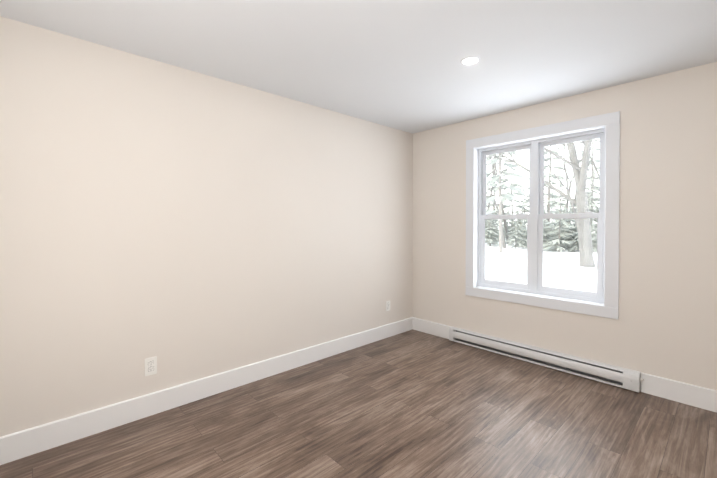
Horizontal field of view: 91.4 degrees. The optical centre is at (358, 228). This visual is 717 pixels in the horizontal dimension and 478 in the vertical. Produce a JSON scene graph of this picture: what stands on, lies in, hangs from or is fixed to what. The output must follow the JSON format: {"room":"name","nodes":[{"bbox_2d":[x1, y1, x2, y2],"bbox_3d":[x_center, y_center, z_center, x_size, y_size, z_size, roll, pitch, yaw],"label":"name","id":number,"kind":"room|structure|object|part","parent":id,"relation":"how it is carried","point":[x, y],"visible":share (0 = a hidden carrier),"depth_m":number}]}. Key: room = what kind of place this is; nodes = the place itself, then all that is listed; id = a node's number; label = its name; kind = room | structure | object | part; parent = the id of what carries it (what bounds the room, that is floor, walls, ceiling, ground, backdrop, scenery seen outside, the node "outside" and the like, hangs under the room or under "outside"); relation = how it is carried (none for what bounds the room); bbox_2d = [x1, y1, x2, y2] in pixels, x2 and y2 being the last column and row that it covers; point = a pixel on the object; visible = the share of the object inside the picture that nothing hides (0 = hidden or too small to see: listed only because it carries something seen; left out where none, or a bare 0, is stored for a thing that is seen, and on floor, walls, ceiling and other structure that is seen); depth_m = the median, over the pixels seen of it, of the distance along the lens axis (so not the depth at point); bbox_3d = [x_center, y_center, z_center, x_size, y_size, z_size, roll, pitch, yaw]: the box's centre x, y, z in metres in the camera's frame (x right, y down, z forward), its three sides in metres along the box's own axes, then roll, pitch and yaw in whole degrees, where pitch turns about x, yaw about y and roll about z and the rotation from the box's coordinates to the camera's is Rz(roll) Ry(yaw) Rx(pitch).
{"room":"empty bedroom","nodes":[
{"label":"empty bedroom","id":0,"kind":"room"},
{"bbox_2d":[0,16,412,436],"bbox_3d":[-0.868,0.047,3.035,4.407,2.580,0.160,-1,1,-43],"label":"wall","id":1,"kind":"structure","parent":0,"point":[183,225],"depth_m":2.47},
{"bbox_2d":[145,356,156,375],"bbox_3d":[-1.426,0.949,2.405,0.074,0.120,0.007,-1,1,-43],"label":"electrical outlet","id":2,"kind":"object","parent":1,"relation":"attached to","point":[150,365],"visible":1,"depth_m":2.40},
{"bbox_2d":[0,317,412,464],"bbox_3d":[-0.808,1.203,2.984,4.087,0.149,0.015,-1,1,-43],"label":"baseboard","id":3,"kind":"structure","parent":1,"relation":"attached to","point":[29,442],"depth_m":2.47},
{"bbox_2d":[386,301,389,310],"bbox_3d":[0.348,0.904,4.071,0.070,0.115,0.007,-1,1,-43],"label":"electrical outlet","id":4,"kind":"object","parent":1,"relation":"attached to","point":[387,305],"visible":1,"depth_m":4.06},
{"bbox_2d":[0,329,716,477],"bbox_3d":[0.335,1.321,1.770,4.407,0.060,3.670,-1,1,-43],"label":"floor","id":5,"kind":"structure","parent":0,"point":[412,403],"depth_m":2.23},
{"bbox_2d":[0,0,716,133],"bbox_3d":[0.335,-1.189,1.743,4.407,0.080,3.670,-1,1,-43],"label":"ceiling","id":6,"kind":"structure","parent":0,"point":[396,64],"depth_m":2.20},
{"bbox_2d":[460,56,480,65],"bbox_3d":[0.772,-1.153,2.417,0.137,0.006,0.137,-1,1,-43],"label":"recessed light","id":7,"kind":"object","parent":6,"relation":"in","point":[469,60],"visible":1,"depth_m":2.41},
{"bbox_2d":[412,62,716,390],"bbox_3d":[1.882,0.045,3.211,0.160,2.580,3.670,-1,1,-43],"label":"wall","id":8,"kind":"structure","parent":0,"point":[664,325],"depth_m":2.76},
{"bbox_2d":[413,317,451,338],"bbox_3d":[0.868,1.190,4.174,0.015,0.149,0.546,-1,1,-43],"label":"baseboard","id":9,"kind":"structure","parent":8,"relation":"attached to","point":[433,328],"depth_m":4.16},
{"bbox_2d":[465,111,619,318],"bbox_3d":[1.706,-0.107,3.390,0.188,1.686,1.365,-1,1,-43],"label":"window","id":10,"kind":"structure","parent":8,"relation":"in","point":[610,307],"depth_m":3.31},
{"bbox_2d":[474,126,605,305],"bbox_3d":[1.677,-0.107,3.363,0.072,1.520,1.199,-1,1,-43],"label":"liner","id":11,"kind":"object","parent":10,"relation":"attached to","point":[476,216],"visible":0.58,"depth_m":3.67},
{"bbox_2d":[487,211,593,293],"bbox_3d":[1.714,0.208,3.401,0.034,0.725,0.965,-1,1,-43],"label":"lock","id":12,"kind":"object","parent":10,"relation":"attached to","point":[549,288],"visible":0.92,"depth_m":3.29},
{"bbox_3d":[1.737,-0.107,3.420,0.102,1.520,1.199,-1,1,-43],"label":"vinyl window frame","id":13,"kind":"part","parent":10,"relation":"part of"},
{"bbox_3d":[1.731,-0.109,3.414,0.064,1.428,1.107,-1,1,-43],"label":"window sashes","id":14,"kind":"part","parent":10,"relation":"part of"},
{"bbox_2d":[449,326,643,391],"bbox_3d":[1.623,1.193,3.330,0.068,0.145,1.709,-1,1,-43],"label":"heater","id":15,"kind":"object","parent":8,"relation":"attached to","point":[624,378],"visible":1,"depth_m":3.16},
{"bbox_2d":[641,372,716,412],"bbox_3d":[2.585,1.210,2.348,0.015,0.149,1.081,-1,1,-43],"label":"baseboard","id":16,"kind":"structure","parent":8,"relation":"attached to","point":[688,394],"depth_m":2.57},
{"label":"outside","id":17,"kind":"structure","parent":0,"visible":0},
{"bbox_2d":[485,224,596,292],"bbox_3d":[45.715,0.317,53.581,180.000,1.920,180.000,-1,1,-43],"label":"snow","id":18,"kind":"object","parent":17,"point":[508,268],"depth_m":13.37},
{"bbox_2d":[485,139,599,266],"bbox_3d":[10.674,-8.584,31.380,38.142,20.272,30.960,-1,1,-43],"label":"trees","id":19,"kind":"object","parent":18,"relation":"on","point":[558,238],"depth_m":21.88}
]}

